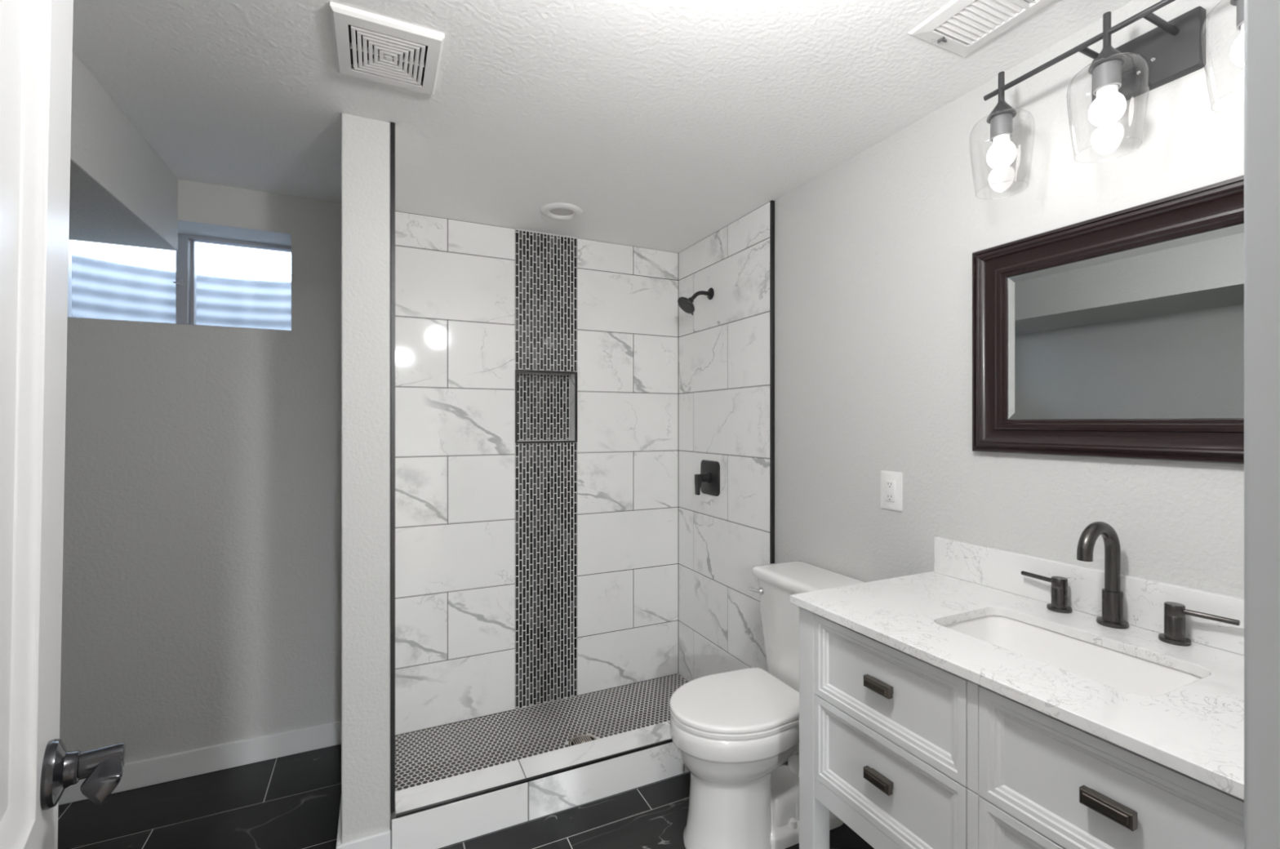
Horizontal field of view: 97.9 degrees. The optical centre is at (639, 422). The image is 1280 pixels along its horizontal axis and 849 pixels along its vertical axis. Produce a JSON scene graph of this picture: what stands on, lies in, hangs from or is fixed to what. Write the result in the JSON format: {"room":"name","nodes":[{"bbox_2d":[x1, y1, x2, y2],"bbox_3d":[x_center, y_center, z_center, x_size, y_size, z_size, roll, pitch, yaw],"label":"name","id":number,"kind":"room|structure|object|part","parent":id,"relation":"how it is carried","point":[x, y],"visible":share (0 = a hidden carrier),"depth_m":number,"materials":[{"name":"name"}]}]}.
{"room":"bathroom","nodes":[
{"label":"bathroom","id":0,"kind":"room"},
{"bbox_2d":[341,112,391,843],"bbox_3d":[-0.986,0.209,2.023,0.133,2.252,0.776,0,0,-25],"label":"wall partition","id":1,"kind":"structure","parent":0,"point":[365,141],"depth_m":1.67,"materials":[{"name":"grey paint"}]},
{"bbox_2d":[336,798,341,844],"bbox_3d":[-1.049,1.286,1.985,0.013,0.097,0.762,0,0,-25],"label":"baseboard","id":2,"kind":"structure","parent":1,"relation":"attached to","point":[339,833],"depth_m":1.70,"materials":[{"name":"white paint"}]},
{"bbox_2d":[336,829,391,848],"bbox_3d":[-0.823,1.286,1.663,0.146,0.097,0.013,0,0,-25],"label":"baseboard","id":3,"kind":"structure","parent":1,"relation":"attached to","point":[382,840],"depth_m":1.67,"materials":[{"name":"white paint"}]},
{"bbox_2d":[59,178,678,763],"bbox_3d":[-1.159,0.259,2.501,2.922,2.352,0.256,0,0,-25],"label":"wall","id":4,"kind":"structure","parent":0,"point":[536,373],"depth_m":2.42,"materials":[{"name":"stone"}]},
{"bbox_2d":[67,233,291,331],"bbox_3d":[-1.842,-0.567,2.264,0.776,0.392,0.064,0,0,-25],"label":"window","id":5,"kind":"structure","parent":4,"relation":"in","point":[185,255],"depth_m":2.25,"materials":[{"name":"silver metal"}]},
{"bbox_3d":[-1.853,-0.574,2.262,0.040,0.346,0.034,0,0,-25],"label":"meeting rail","id":6,"kind":"part","parent":5,"relation":"part of","materials":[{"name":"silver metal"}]},
{"bbox_3d":[-1.833,-0.574,2.287,0.014,0.346,0.030,0,0,-25],"label":"fixed rail","id":7,"kind":"part","parent":5,"relation":"part of","materials":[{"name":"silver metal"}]},
{"bbox_2d":[57,720,341,804],"bbox_3d":[-1.750,1.286,2.083,1.198,0.097,0.013,0,0,-25],"label":"baseboard","id":8,"kind":"structure","parent":4,"relation":"attached to","point":[169,767],"depth_m":2.14,"materials":[{"name":"white paint"}]},
{"bbox_2d":[57,674,874,848],"bbox_3d":[-0.504,1.395,1.292,2.978,0.120,2.707,0,0,-25],"label":"floor","id":9,"kind":"structure","parent":0,"point":[290,802],"depth_m":1.97,"materials":[{"name":"black tile"}]},
{"bbox_2d":[391,720,689,848],"bbox_3d":[-0.125,1.297,2.051,1.446,0.212,0.124,0,0,-25],"label":"curb","id":10,"kind":"object","parent":9,"relation":"on","point":[443,813],"visible":0.62,"depth_m":1.89,"materials":[{"name":"stone"}]},
{"bbox_2d":[568,734,597,746],"bbox_3d":[-0.239,1.351,2.355,0.124,0.005,0.124,0,0,-25],"label":"shower drain","id":11,"kind":"object","parent":9,"relation":"on","point":[580,739],"visible":0.43,"depth_m":2.38,"materials":[{"name":"silver metal"}]},
{"bbox_2d":[669,560,865,848],"bbox_3d":[0.400,0.932,1.850,0.651,0.806,0.406,0,0,-25],"label":"toilet","id":12,"kind":"object","parent":9,"relation":"on","point":[735,732],"visible":0.77,"depth_m":1.73,"materials":[{"name":"white ceramic"}]},
{"bbox_3d":[0.305,0.895,1.802,0.437,0.018,0.354,0,0,-25],"label":"lid","id":13,"kind":"part","parent":12,"relation":"part of","materials":[{"name":"white plastic"}]},
{"bbox_3d":[0.305,0.915,1.802,0.435,0.016,0.352,0,0,-25],"label":"seat","id":14,"kind":"part","parent":12,"relation":"part of","materials":[{"name":"white plastic"}]},
{"bbox_3d":[0.311,1.130,1.805,0.449,0.410,0.352,0,0,-25],"label":"bowl","id":15,"kind":"part","parent":12,"relation":"part of","materials":[{"name":"white ceramic"}]},
{"bbox_3d":[0.419,0.614,2.049,0.012,0.014,0.060,0,0,-35],"label":"lever arm","id":16,"kind":"part","parent":12,"relation":"part of","materials":[{"name":"silver metal"}]},
{"bbox_3d":[0.438,0.613,2.030,0.014,0.025,0.025,0,0,-25],"label":"flush lever","id":17,"kind":"part","parent":12,"relation":"part of","materials":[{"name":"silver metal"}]},
{"bbox_3d":[0.598,0.749,1.940,0.204,0.364,0.378,0,0,-25],"label":"tank","id":18,"kind":"part","parent":12,"relation":"part of","materials":[{"name":"white ceramic"}]},
{"bbox_3d":[0.594,0.548,1.938,0.226,0.038,0.400,0,0,-25],"label":"tank lid","id":19,"kind":"part","parent":12,"relation":"part of","materials":[{"name":"white ceramic"}]},
{"bbox_2d":[799,606,1244,848],"bbox_3d":[0.822,0.895,1.106,0.526,0.880,0.909,0,0,-25],"label":"bathroom vanity","id":20,"kind":"object","parent":9,"relation":"on","point":[907,751],"visible":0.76,"depth_m":1.03,"materials":[{"name":"white paint"}]},
{"bbox_3d":[0.437,0.895,1.398,0.053,0.880,0.053,0,0,-25],"label":"leg","id":21,"kind":"part","parent":20,"relation":"part of","materials":[{"name":"white paint"}]},
{"bbox_3d":[0.507,0.759,1.186,0.024,0.023,0.066,0,0,-25],"label":"handle","id":22,"kind":"part","parent":20,"relation":"part of","materials":[{"name":"brown metal"}]},
{"bbox_3d":[0.507,0.560,1.186,0.024,0.023,0.066,0,0,-25],"label":"handle","id":23,"kind":"part","parent":20,"relation":"part of","materials":[{"name":"brown metal"}]},
{"bbox_3d":[0.516,0.564,1.190,0.020,0.193,0.388,0,0,-25],"label":"drawer","id":24,"kind":"part","parent":20,"relation":"part of","materials":[{"name":"white paint"}]},
{"bbox_3d":[0.516,0.763,1.190,0.020,0.201,0.388,0,0,-25],"label":"drawer","id":25,"kind":"part","parent":20,"relation":"part of","materials":[{"name":"white paint"}]},
{"bbox_2d":[790,536,1244,799],"bbox_3d":[0.821,0.394,1.106,0.539,0.123,0.929,0,0,-25],"label":"countertop","id":26,"kind":"structure","parent":20,"relation":"on","point":[1195,730],"depth_m":1.08,"materials":[{"name":"stone"}]},
{"bbox_2d":[941,615,1202,696],"bbox_3d":[0.823,0.524,1.103,0.282,0.138,0.434,0,0,-25],"label":"sink","id":27,"kind":"object","parent":26,"relation":"in","point":[1124,672],"visible":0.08,"depth_m":1.17,"materials":[{"name":"white ceramic"}]},
{"bbox_2d":[1021,521,1239,646],"bbox_3d":[0.977,0.322,1.183,0.147,0.226,0.386,0,0,-25],"label":"faucet","id":28,"kind":"object","parent":26,"relation":"on","point":[1175,613],"visible":1,"depth_m":1.19,"materials":[{"name":"grey metal"}]},
{"bbox_3d":[0.959,0.371,1.343,0.010,0.010,0.080,0,0,-18],"label":"lever","id":29,"kind":"part","parent":28,"relation":"part of","materials":[{"name":"grey metal"}]},
{"bbox_3d":[0.975,0.397,1.296,0.048,0.075,0.048,0,0,-25],"label":"handle","id":30,"kind":"part","parent":28,"relation":"part of","materials":[{"name":"grey metal"}]},
{"bbox_3d":[0.971,0.287,1.180,0.133,0.156,0.027,0,0,-25],"label":"spout","id":31,"kind":"part","parent":28,"relation":"part of","materials":[{"name":"grey metal"}]},
{"bbox_3d":[1.019,0.398,1.202,0.055,0.074,0.055,0,0,-25],"label":"spout","id":32,"kind":"part","parent":28,"relation":"part of","materials":[{"name":"grey metal"}]},
{"bbox_3d":[1.063,0.397,1.109,0.048,0.075,0.048,0,0,-25],"label":"handle","id":33,"kind":"part","parent":28,"relation":"part of","materials":[{"name":"grey metal"}]},
{"bbox_3d":[1.089,0.371,1.066,0.010,0.010,0.080,0,0,-32],"label":"lever","id":34,"kind":"part","parent":28,"relation":"part of","materials":[{"name":"grey metal"}]},
{"bbox_3d":[0.692,0.763,0.817,0.020,0.201,0.388,0,0,-25],"label":"drawer","id":35,"kind":"part","parent":20,"relation":"part of","materials":[{"name":"white paint"}]},
{"bbox_3d":[0.683,0.560,0.813,0.024,0.023,0.066,0,0,-25],"label":"handle","id":36,"kind":"part","parent":20,"relation":"part of","materials":[{"name":"brown metal"}]},
{"bbox_3d":[0.692,0.564,0.817,0.020,0.193,0.388,0,0,-25],"label":"drawer","id":37,"kind":"part","parent":20,"relation":"part of","materials":[{"name":"white paint"}]},
{"bbox_2d":[72,0,1133,253],"bbox_3d":[-0.525,-0.977,1.337,3.078,0.120,2.807,0,0,-25],"label":"ceiling","id":38,"kind":"structure","parent":0,"point":[668,123],"depth_m":1.54,"materials":[{"name":"white paint"}]},
{"bbox_2d":[68,51,177,250],"bbox_3d":[-1.489,-0.781,0.847,0.617,0.272,2.472,0,0,-25],"label":"soffit","id":39,"kind":"structure","parent":38,"relation":"attached to","point":[122,192],"depth_m":1.67,"materials":[{"name":"grey paint"}]},
{"bbox_2d":[329,1,444,94],"bbox_3d":[-0.621,-0.908,1.376,0.236,0.018,0.250,0,0,-25],"label":"exhaust fan","id":40,"kind":"object","parent":38,"relation":"attached to","point":[369,46],"visible":1,"depth_m":1.34,"materials":[{"name":"white plastic"}]},
{"bbox_2d":[540,202,582,220],"bbox_3d":[-0.339,-0.910,2.414,0.184,0.013,0.184,0,0,-25],"label":"recessed light","id":41,"kind":"object","parent":38,"relation":"in","point":[556,211],"visible":1,"depth_m":2.40,"materials":[{"name":"white plastic"}]},
{"bbox_2d":[907,0,1053,57],"bbox_3d":[0.793,-0.908,1.194,0.197,0.017,0.350,0,0,-25],"label":"ceiling vent","id":42,"kind":"object","parent":38,"relation":"in","point":[960,27],"visible":1,"depth_m":1.27,"materials":[{"name":"white plastic"}]},
{"bbox_3d":[0.715,-0.905,1.321,0.013,0.010,0.017,0,0,-25],"label":"damper lever","id":43,"kind":"part","parent":42,"relation":"part of","materials":[{"name":"grey metal"}]},
{"bbox_2d":[678,0,1244,681],"bbox_3d":[0.782,0.259,1.980,0.165,2.352,2.855,0,0,-25],"label":"wall","id":44,"kind":"structure","parent":0,"point":[873,252],"depth_m":1.70,"materials":[{"name":"grey paint"}]},
{"bbox_2d":[677,287,714,315],"bbox_3d":[0.266,-0.586,2.675,0.177,0.142,0.098,0,0,-25],"label":"shower","id":45,"kind":"object","parent":44,"relation":"attached to","point":[686,304],"visible":1,"depth_m":2.66,"materials":[{"name":"black metal"}]},
{"bbox_3d":[0.292,-0.610,2.688,0.119,0.057,0.020,0,0,-25],"label":"arm","id":46,"kind":"part","parent":45,"relation":"part of","materials":[{"name":"black metal"}]},
{"bbox_2d":[694,459,719,496],"bbox_3d":[0.306,0.267,2.700,0.082,0.166,0.166,0,0,-25],"label":"shower valve","id":47,"kind":"object","parent":44,"relation":"attached to","point":[708,479],"visible":1,"depth_m":2.69,"materials":[{"name":"black metal"}]},
{"bbox_3d":[0.284,0.298,2.689,0.032,0.098,0.029,0,0,-25],"label":"lever","id":48,"kind":"part","parent":47,"relation":"part of","materials":[{"name":"black metal"}]},
{"bbox_2d":[769,200,774,564],"bbox_3d":[0.547,0.209,2.303,0.016,2.252,0.012,0,0,-25],"label":"trim","id":49,"kind":"structure","parent":44,"relation":"attached to","point":[771,202],"depth_m":2.30,"materials":[{"name":"black metal"}]},
{"bbox_2d":[880,471,902,511],"bbox_3d":[0.798,0.216,1.775,0.010,0.122,0.081,0,0,-25],"label":"wall outlet","id":50,"kind":"object","parent":44,"relation":"attached to","point":[891,482],"visible":1,"depth_m":1.77,"materials":[{"name":"white plastic"}]},
{"bbox_2d":[885,480,895,502],"bbox_3d":[0.796,0.216,1.774,0.004,0.068,0.035,0,0,-25],"label":"receptacle","id":51,"kind":"object","parent":50,"relation":"attached to","point":[890,484],"depth_m":1.77,"materials":[{"name":"white plastic"}]},
{"bbox_2d":[933,536,1244,655],"bbox_3d":[1.058,0.383,1.211,0.018,0.103,0.917,0,0,-25],"label":"backsplash","id":52,"kind":"structure","parent":44,"relation":"attached to","point":[1144,599],"depth_m":1.26,"materials":[{"name":"stone"}]},
{"bbox_2d":[968,0,1244,195],"bbox_3d":[0.983,-0.691,1.149,0.209,0.280,0.555,0,0,-25],"label":"vanity light","id":53,"kind":"object","parent":44,"relation":"attached to","point":[1175,49],"visible":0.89,"depth_m":1.13,"materials":[{"name":"grey metal"}]},
{"bbox_3d":[0.858,-0.777,1.324,0.060,0.108,0.060,0,0,-25],"label":"stem","id":54,"kind":"part","parent":53,"relation":"part of","materials":[{"name":"grey metal"}]},
{"bbox_2d":[990,113,1013,142],"bbox_3d":[0.858,-0.700,1.324,0.045,0.046,0.045,0,0,-25],"label":"socket","id":55,"kind":"object","parent":53,"relation":"attached to","point":[1001,124],"depth_m":1.31,"materials":[{"name":"grey metal"}]},
{"bbox_3d":[0.858,-0.634,1.324,0.059,0.058,0.059,0,0,-25],"label":"bulb","id":56,"kind":"part","parent":53,"relation":"part of","materials":[{"name":"white glass"}]},
{"bbox_3d":[0.858,-0.680,1.324,0.036,0.033,0.036,0,0,-25],"label":"bulb","id":57,"kind":"part","parent":53,"relation":"part of","materials":[{"name":"white glass"}]},
{"bbox_3d":[0.858,-0.637,1.324,0.131,0.172,0.131,0,0,-25],"label":"lamp shade","id":58,"kind":"part","parent":53,"relation":"part of","materials":[{"name":"clear glass"}]},
{"bbox_3d":[0.982,-0.791,1.202,0.122,0.012,0.012,0,0,-25],"label":"arm","id":59,"kind":"part","parent":53,"relation":"part of","materials":[{"name":"grey metal"}]},
{"bbox_3d":[0.948,-0.680,1.132,0.036,0.033,0.036,0,0,-25],"label":"bulb","id":60,"kind":"part","parent":53,"relation":"part of","materials":[{"name":"white glass"}]},
{"bbox_3d":[0.948,-0.777,1.132,0.060,0.108,0.060,0,0,-25],"label":"stem","id":61,"kind":"part","parent":53,"relation":"part of","materials":[{"name":"grey metal"}]},
{"bbox_2d":[1093,59,1121,95],"bbox_3d":[0.948,-0.700,1.132,0.045,0.046,0.045,0,0,-25],"label":"socket","id":62,"kind":"object","parent":53,"relation":"attached to","point":[1107,73],"depth_m":1.12,"materials":[{"name":"grey metal"}]},
{"bbox_3d":[0.948,-0.634,1.132,0.059,0.058,0.059,0,0,-25],"label":"bulb","id":63,"kind":"part","parent":53,"relation":"part of","materials":[{"name":"white glass"}]},
{"bbox_3d":[0.948,-0.637,1.132,0.131,0.172,0.131,0,0,-25],"label":"lamp shade","id":64,"kind":"part","parent":53,"relation":"part of","materials":[{"name":"clear glass"}]},
{"bbox_3d":[1.029,-0.791,1.103,0.122,0.012,0.012,0,0,-25],"label":"arm","id":65,"kind":"part","parent":53,"relation":"part of","materials":[{"name":"grey metal"}]},
{"bbox_3d":[1.038,-0.637,0.940,0.131,0.172,0.131,0,0,-25],"label":"lamp shade","id":66,"kind":"part","parent":53,"relation":"part of","materials":[{"name":"clear glass"}]},
{"bbox_3d":[1.038,-0.777,0.940,0.060,0.108,0.060,0,0,-25],"label":"stem","id":67,"kind":"part","parent":53,"relation":"part of","materials":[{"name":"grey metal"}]},
{"bbox_3d":[1.038,-0.634,0.940,0.059,0.058,0.059,0,0,-25],"label":"bulb","id":68,"kind":"part","parent":53,"relation":"part of","materials":[{"name":"white glass"}]},
{"bbox_2d":[1236,0,1244,30],"bbox_3d":[1.038,-0.700,0.940,0.045,0.046,0.045,0,0,-25],"label":"socket","id":69,"kind":"object","parent":53,"relation":"attached to","point":[1240,3],"depth_m":0.95,"materials":[{"name":"grey"}]},
{"bbox_3d":[1.038,-0.680,0.940,0.036,0.033,0.036,0,0,-25],"label":"bulb","id":70,"kind":"part","parent":53,"relation":"part of","materials":[{"name":"white glass"}]},
{"bbox_2d":[972,175,1244,463],"bbox_3d":[1.053,-0.193,1.215,0.026,0.540,0.675,0,0,-25],"label":"wall mirror","id":71,"kind":"object","parent":44,"relation":"attached to","point":[1120,334],"visible":1,"depth_m":1.22,"materials":[{"name":"black wood"}]},
{"bbox_3d":[1.063,-0.193,1.220,0.003,0.369,0.504,0,0,-25],"label":"glass","id":72,"kind":"part","parent":71,"relation":"part of","materials":[{"name":"white mirror"}]},
{"bbox_3d":[-0.922,0.228,2.057,0.011,2.290,0.781,0,0,-25],"label":"wall","id":73,"kind":"structure","parent":0,"visible":0},
{"bbox_2d":[390,121,395,813],"bbox_3d":[-0.755,0.136,1.704,0.013,2.104,0.011,0,0,-25],"label":"trim","id":74,"kind":"structure","parent":73,"relation":"attached to","point":[392,124],"depth_m":1.70,"materials":[{"name":"black metal"}]},
{"bbox_3d":[0.044,0.209,0.129,2.778,2.252,0.135,0,0,-25],"label":"wall","id":75,"kind":"structure","parent":0,"visible":0},
{"bbox_2d":[0,0,125,848],"bbox_3d":[-0.412,0.312,0.348,0.094,2.030,0.701,1,-1,-39],"label":"door","id":76,"kind":"structure","parent":75,"relation":"in","point":[37,766],"depth_m":0.52,"materials":[{"name":"grey paint"}]},
{"bbox_3d":[-0.568,0.356,0.587,0.038,0.030,0.030,1,-1,-39],"label":"lever","id":77,"kind":"part","parent":76,"relation":"part of","materials":[{"name":"black metal"}]},
{"bbox_2d":[1244,0,1279,848],"bbox_3d":[0.441,0.307,0.310,0.031,2.055,0.149,0,0,-25],"label":"trim","id":78,"kind":"structure","parent":75,"relation":"attached to","point":[1261,17],"depth_m":0.37,"materials":[{"name":"grey paint"}]},
{"label":"outside","id":79,"kind":"structure","parent":0,"visible":0},
{"bbox_3d":[-2.048,0.086,2.705,1.800,0.099,0.860,0,0,-25],"label":"floor","id":80,"kind":"structure","parent":79,"visible":0},
{"bbox_2d":[71,253,291,330],"bbox_3d":[-2.012,-0.363,2.628,1.580,0.798,0.690,0,0,-25],"label":"window well","id":81,"kind":"object","parent":80,"relation":"on","point":[101,289],"visible":0.15,"depth_m":2.78,"materials":[{"name":"grey metal"}]},
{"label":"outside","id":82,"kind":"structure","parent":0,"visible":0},
{"bbox_2d":[71,240,291,281],"bbox_3d":[-3.921,-1.965,4.802,11.000,2.800,0.030,0,0,-25],"label":"sky","id":83,"kind":"structure","parent":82,"point":[211,260],"depth_m":4.89,"materials":[{"name":"white"}]}
]}

